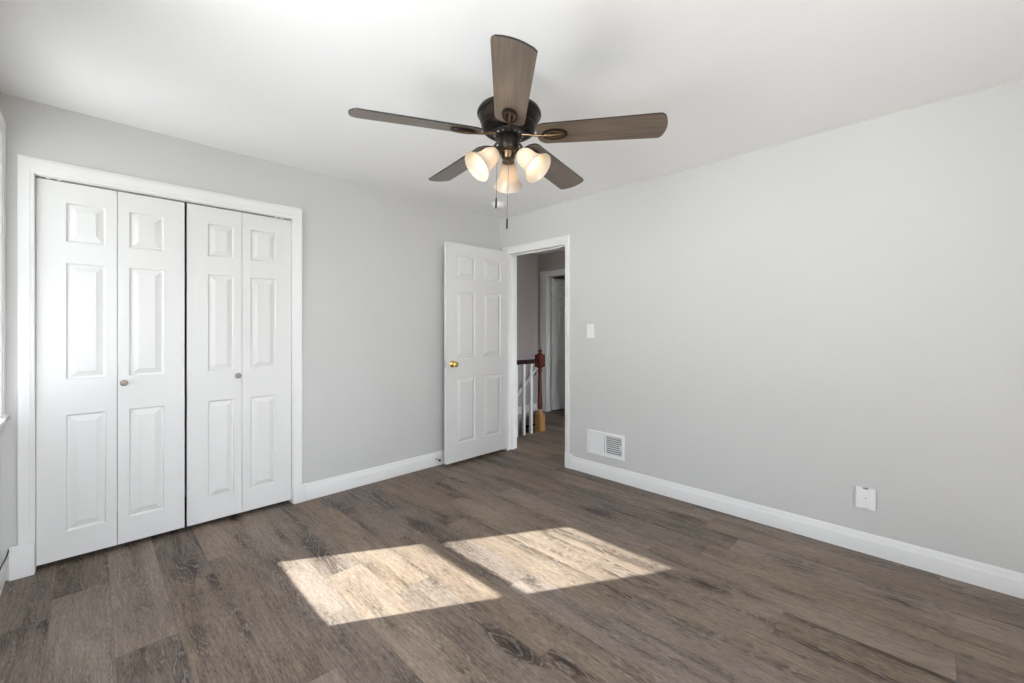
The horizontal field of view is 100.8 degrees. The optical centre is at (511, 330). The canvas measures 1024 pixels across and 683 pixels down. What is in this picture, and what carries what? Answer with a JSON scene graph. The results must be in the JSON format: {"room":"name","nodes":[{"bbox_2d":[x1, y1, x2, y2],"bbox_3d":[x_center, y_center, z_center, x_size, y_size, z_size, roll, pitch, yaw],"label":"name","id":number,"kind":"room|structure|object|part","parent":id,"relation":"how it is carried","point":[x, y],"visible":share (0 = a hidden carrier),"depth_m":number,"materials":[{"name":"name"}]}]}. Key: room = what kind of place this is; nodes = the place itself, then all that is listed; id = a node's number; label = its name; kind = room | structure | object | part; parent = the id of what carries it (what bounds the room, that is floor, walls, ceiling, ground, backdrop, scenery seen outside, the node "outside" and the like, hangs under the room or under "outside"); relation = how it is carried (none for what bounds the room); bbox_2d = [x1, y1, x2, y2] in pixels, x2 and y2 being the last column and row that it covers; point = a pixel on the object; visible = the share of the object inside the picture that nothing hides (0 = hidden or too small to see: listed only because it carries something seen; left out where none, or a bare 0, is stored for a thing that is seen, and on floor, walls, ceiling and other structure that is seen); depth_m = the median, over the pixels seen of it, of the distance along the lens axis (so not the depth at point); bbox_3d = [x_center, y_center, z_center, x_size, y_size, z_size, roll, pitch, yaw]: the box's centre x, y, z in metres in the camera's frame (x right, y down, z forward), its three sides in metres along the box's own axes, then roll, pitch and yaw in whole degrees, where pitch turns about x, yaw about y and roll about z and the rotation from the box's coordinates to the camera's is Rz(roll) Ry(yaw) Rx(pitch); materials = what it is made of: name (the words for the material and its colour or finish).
{"room":"empty bedroom","nodes":[
{"label":"empty bedroom","id":0,"kind":"room"},
{"bbox_2d":[185,205,185,496],"bbox_3d":[-2.233,0.036,3.065,1.837,2.440,0.665,0,0,-45],"label":"wall","id":1,"kind":"structure","parent":0,"point":[185,205],"depth_m":3.19,"materials":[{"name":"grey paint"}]},
{"bbox_2d":[0,93,499,580],"bbox_3d":[-1.380,0.036,3.361,3.423,2.440,0.120,0,0,-45],"label":"wall","id":2,"kind":"structure","parent":0,"point":[373,258],"depth_m":3.29,"materials":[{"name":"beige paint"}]},
{"bbox_2d":[36,178,184,565],"bbox_3d":[-2.258,0.216,2.420,0.616,2.024,0.072,0,0,-45],"label":"door","id":3,"kind":"structure","parent":2,"relation":"in","point":[110,264],"depth_m":2.40,"materials":[{"name":"white wood"}]},
{"bbox_3d":[-2.380,0.216,2.325,0.308,2.024,0.030,0,0,-45],"label":"folding panel","id":4,"kind":"part","parent":3,"relation":"part of","materials":[{"name":"white wood"}]},
{"bbox_3d":[-2.226,0.301,2.429,0.036,0.036,0.040,0,0,-45],"label":"knob","id":5,"kind":"part","parent":3,"relation":"part of","materials":[{"name":"silver metal"}]},
{"bbox_3d":[-2.161,0.216,2.543,0.305,2.024,0.030,0,0,-45],"label":"folding panel","id":6,"kind":"part","parent":3,"relation":"part of","materials":[{"name":"white wood"}]},
{"bbox_2d":[9,154,305,580],"bbox_3d":[-2.063,0.183,2.666,1.416,2.146,0.140,0,0,-45],"label":"trim","id":7,"kind":"structure","parent":2,"relation":"attached to","point":[22,556],"depth_m":2.18,"materials":[{"name":"white wood"}]},
{"bbox_2d":[186,203,290,525],"bbox_3d":[-1.816,0.216,2.860,0.605,2.024,0.072,0,0,-45],"label":"door","id":8,"kind":"structure","parent":2,"relation":"in","point":[238,264],"depth_m":2.83,"materials":[{"name":"white wood"}]},
{"bbox_3d":[-1.939,0.216,2.765,0.295,2.024,0.030,0,0,-45],"label":"folding panel","id":9,"kind":"part","parent":8,"relation":"part of","materials":[{"name":"white wood"}]},
{"bbox_3d":[-1.724,0.216,2.979,0.307,2.024,0.030,0,0,-45],"label":"folding panel","id":10,"kind":"part","parent":8,"relation":"part of","materials":[{"name":"white wood"}]},
{"bbox_2d":[306,450,443,500],"bbox_3d":[-0.821,1.195,3.822,1.978,0.123,0.016,0,0,-45],"label":"baseboard","id":11,"kind":"structure","parent":2,"relation":"attached to","point":[316,489],"depth_m":3.47,"materials":[{"name":"white wood"}]},
{"bbox_2d":[0,408,1023,682],"bbox_3d":[1.022,1.356,3.312,7.077,0.200,6.750,0,0,-45],"label":"floor","id":12,"kind":"structure","parent":0,"point":[517,565],"depth_m":1.94,"materials":[{"name":"brown wood"}]},
{"bbox_2d":[517,349,544,436],"bbox_3d":[0.100,0.747,5.037,0.801,1.019,0.100,0,0,-45],"label":"stair railing","id":13,"kind":"object","parent":12,"relation":"on","point":[539,360],"visible":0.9,"depth_m":5.16,"materials":[{"name":"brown wood"}]},
{"bbox_3d":[0.067,0.379,5.003,0.706,0.050,0.060,0,0,-45],"label":"handrail","id":14,"kind":"part","parent":13,"relation":"part of","materials":[{"name":"brown wood"}]},
{"bbox_3d":[0.349,0.609,5.284,0.094,0.744,0.094,0,0,-45],"label":"newel post","id":15,"kind":"part","parent":13,"relation":"part of","materials":[{"name":"brown wood"}]},
{"bbox_2d":[0,0,1023,254],"bbox_3d":[1.022,-1.259,3.383,7.177,0.150,6.850,0,0,-45],"label":"ceiling","id":16,"kind":"structure","parent":0,"point":[277,81],"depth_m":1.94,"materials":[{"name":"white paint"}]},
{"bbox_2d":[492,202,505,208],"bbox_3d":[-0.122,-1.160,3.959,0.132,0.048,0.132,0,0,-45],"label":"smoke detector","id":17,"kind":"object","parent":16,"relation":"attached to","point":[500,205],"visible":0.85,"depth_m":3.92,"materials":[{"name":"white plastic"}]},
{"bbox_2d":[348,34,667,228],"bbox_3d":[-0.021,-0.810,1.903,1.258,0.748,1.251,1,0,-45],"label":"ceiling fan","id":18,"kind":"object","parent":16,"relation":"hanging from","point":[509,118],"visible":1,"depth_m":1.77,"materials":[{"name":"brown wood"}]},
{"bbox_3d":[-0.385,-0.851,1.731,0.532,0.006,0.142,-1,14,-20],"label":"blade","id":19,"kind":"part","parent":18,"relation":"part of","materials":[{"name":"brown wood"}]},
{"bbox_3d":[-0.258,-0.848,2.176,0.142,0.006,0.532,-15,8,-37],"label":"blade","id":20,"kind":"part","parent":18,"relation":"part of","materials":[{"name":"brown wood"}]},
{"bbox_3d":[-0.111,-0.730,1.813,0.121,0.138,0.138,-46,21,-21],"label":"lamp shade","id":21,"kind":"part","parent":18,"relation":"part of","materials":[{"name":"white glass"}]},
{"bbox_3d":[-0.110,-0.730,1.813,0.084,0.055,0.055,-46,21,-21],"label":"light bulb","id":22,"kind":"part","parent":18,"relation":"part of","materials":[{"name":"white glass"}]},
{"bbox_3d":[-0.122,-0.853,1.827,0.109,0.025,0.014,-1,14,-20],"label":"bracket arm","id":23,"kind":"part","parent":18,"relation":"part of","materials":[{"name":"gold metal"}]},
{"bbox_3d":[-0.060,-0.778,1.841,0.071,0.064,0.057,-46,21,-21],"label":"lamp arm","id":24,"kind":"part","parent":18,"relation":"part of","materials":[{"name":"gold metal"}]},
{"bbox_3d":[-0.018,-0.633,1.823,0.006,0.308,0.006,1,0,-45],"label":"pull chain","id":25,"kind":"part","parent":18,"relation":"part of","materials":[{"name":"metal"}]},
{"bbox_3d":[-0.018,-0.728,1.973,0.138,0.138,0.121,1,-43,0],"label":"lamp shade","id":26,"kind":"part","parent":18,"relation":"part of","materials":[{"name":"white glass"}]},
{"bbox_3d":[-0.017,-0.777,1.916,0.057,0.064,0.071,1,-43,0],"label":"lamp arm","id":27,"kind":"part","parent":18,"relation":"part of","materials":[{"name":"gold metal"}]},
{"bbox_3d":[-0.001,-0.842,1.472,0.142,0.006,0.532,14,2,-2],"label":"blade","id":28,"kind":"part","parent":18,"relation":"part of","materials":[{"name":"brown wood"}]},
{"bbox_3d":[0.094,-0.848,1.835,0.109,0.025,0.014,4,-12,16],"label":"bracket arm","id":29,"kind":"part","parent":18,"relation":"part of","materials":[{"name":"gold metal"}]},
{"bbox_3d":[0.075,-0.726,1.812,0.084,0.055,0.055,49,22,22],"label":"light bulb","id":30,"kind":"part","parent":18,"relation":"part of","materials":[{"name":"white glass"}]},
{"bbox_3d":[0.075,-0.725,1.812,0.121,0.138,0.138,49,22,22],"label":"lamp shade","id":31,"kind":"part","parent":18,"relation":"part of","materials":[{"name":"white glass"}]},
{"bbox_3d":[0.205,-0.837,2.193,0.142,0.006,0.532,-14,-11,33],"label":"blade","id":32,"kind":"part","parent":18,"relation":"part of","materials":[{"name":"brown wood"}]},
{"bbox_3d":[0.364,-0.833,1.758,0.532,0.006,0.142,4,-12,16],"label":"blade","id":33,"kind":"part","parent":18,"relation":"part of","materials":[{"name":"brown wood"}]},
{"bbox_2d":[517,254,537,434],"bbox_3d":[-0.256,1.336,6.084,1.774,5.040,0.120,0,0,-45],"label":"wall","id":34,"kind":"structure","parent":0,"point":[527,265],"depth_m":6.49,"materials":[{"name":"beige paint"}]},
{"bbox_2d":[518,403,537,413],"bbox_3d":[-0.208,1.200,6.035,1.774,0.112,0.016,0,0,-45],"label":"baseboard","id":35,"kind":"structure","parent":34,"relation":"attached to","point":[535,408],"depth_m":6.47,"materials":[{"name":"white wood"}]},
{"bbox_2d":[518,367,537,395],"bbox_3d":[-0.030,1.060,6.157,1.184,1.034,0.096,0,0,-45],"label":"wall handrail","id":36,"kind":"object","parent":34,"relation":"attached to","point":[535,369],"visible":0.3,"depth_m":6.36,"materials":[{"name":"white wood"}]},
{"bbox_2d":[538,251,564,349],"bbox_3d":[2.381,0.036,4.772,0.110,2.440,6.600,0,0,-45],"label":"wall","id":37,"kind":"structure","parent":0,"point":[556,260],"depth_m":6.53,"materials":[{"name":"beige paint"}]},
{"bbox_2d":[540,269,564,411],"bbox_3d":[0.840,0.171,6.304,0.130,2.170,1.025,0,0,-45],"label":"trim","id":38,"kind":"structure","parent":37,"relation":"attached to","point":[545,276],"depth_m":6.56,"materials":[{"name":"white wood"}]},
{"bbox_2d":[551,278,564,409],"bbox_3d":[0.938,0.215,6.797,0.811,2.042,0.043,0,0,-36],"label":"door","id":39,"kind":"structure","parent":37,"relation":"in","point":[557,285],"depth_m":6.61,"materials":[{"name":"white wood"}]},
{"bbox_2d":[551,276,564,278],"bbox_3d":[2.947,0.136,5.408,1.590,2.640,6.700,0,0,-45],"label":"wall","id":40,"kind":"structure","parent":0,"point":[559,277],"depth_m":7.96,"materials":[{"name":"beige paint"}]},
{"bbox_2d":[500,78,1023,573],"bbox_3d":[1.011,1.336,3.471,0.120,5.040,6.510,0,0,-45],"label":"wall","id":41,"kind":"structure","parent":0,"point":[794,326],"depth_m":2.51,"materials":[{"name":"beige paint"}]},
{"bbox_2d":[444,241,507,464],"bbox_3d":[-0.330,0.205,4.143,0.808,2.034,0.166,0,0,-45],"label":"door","id":42,"kind":"structure","parent":41,"relation":"in","point":[475,278],"depth_m":4.09,"materials":[{"name":"white wood"}]},
{"bbox_3d":[-0.525,0.310,3.877,0.062,0.062,0.066,0,0,-45],"label":"knob","id":43,"kind":"part","parent":42,"relation":"part of","materials":[{"name":"gold metal"}]},
{"bbox_2d":[502,235,571,468],"bbox_3d":[0.267,0.193,4.214,0.164,2.126,0.918,0,0,-45],"label":"trim","id":44,"kind":"structure","parent":41,"relation":"attached to","point":[563,241],"depth_m":4.41,"materials":[{"name":"white wood"}]},
{"bbox_2d":[587,324,593,337],"bbox_3d":[0.683,0.006,3.702,0.019,0.120,0.072,0,0,-45],"label":"light switch","id":45,"kind":"object","parent":41,"relation":"attached to","point":[590,327],"visible":1,"depth_m":3.70,"materials":[{"name":"white plastic"}]},
{"bbox_2d":[587,429,624,460],"bbox_3d":[0.790,0.970,3.592,0.022,0.202,0.366,0,0,-45],"label":"air vent","id":46,"kind":"object","parent":41,"relation":"in","point":[599,443],"visible":1,"depth_m":3.59,"materials":[{"name":"white metal"}]},
{"bbox_2d":[571,456,1023,598],"bbox_3d":[1.846,1.199,2.537,0.016,0.113,3.688,0,0,-45],"label":"baseboard","id":47,"kind":"structure","parent":41,"relation":"attached to","point":[1009,582],"depth_m":2.49,"materials":[{"name":"white wood"}]},
{"bbox_2d":[856,486,875,510],"bbox_3d":[1.992,0.943,2.384,0.024,0.118,0.086,0,0,-45],"label":"outlet cover","id":48,"kind":"object","parent":41,"relation":"attached to","point":[865,497],"visible":1,"depth_m":2.38,"materials":[{"name":"white plastic"}]},
{"bbox_3d":[-1.195,0.136,0.637,0.160,2.640,5.610,0,0,-45],"label":"wall","id":49,"kind":"structure","parent":0,"visible":0},
{"bbox_2d":[0,558,4,595],"bbox_3d":[-0.905,1.196,0.471,0.016,0.120,4.645,0,0,-45],"label":"baseboard","id":50,"kind":"structure","parent":49,"relation":"attached to","point":[2,571],"depth_m":2.06,"materials":[{"name":"white wood"}]},
{"bbox_2d":[0,549,8,569],"bbox_3d":[-2.465,1.116,2.051,0.011,0.041,0.187,0,0,-40],"label":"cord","id":51,"kind":"object","parent":50,"relation":"on","point":[8,549],"visible":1,"depth_m":2.08,"materials":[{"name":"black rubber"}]},
{"bbox_2d":[0,110,9,435],"bbox_3d":[-2.264,-0.265,1.718,0.212,1.542,0.952,0,0,-45],"label":"window","id":52,"kind":"structure","parent":49,"relation":"in","point":[4,417],"depth_m":2.08,"materials":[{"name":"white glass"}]},
{"bbox_3d":[-2.205,-0.307,1.777,0.020,1.457,0.948,0,0,-45],"label":"casing","id":53,"kind":"part","parent":52,"relation":"part of","materials":[{"name":"white wood"}]},
{"bbox_3d":[-2.211,0.432,1.771,0.062,0.022,0.952,0,0,-45],"label":"sill","id":54,"kind":"part","parent":52,"relation":"part of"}
]}

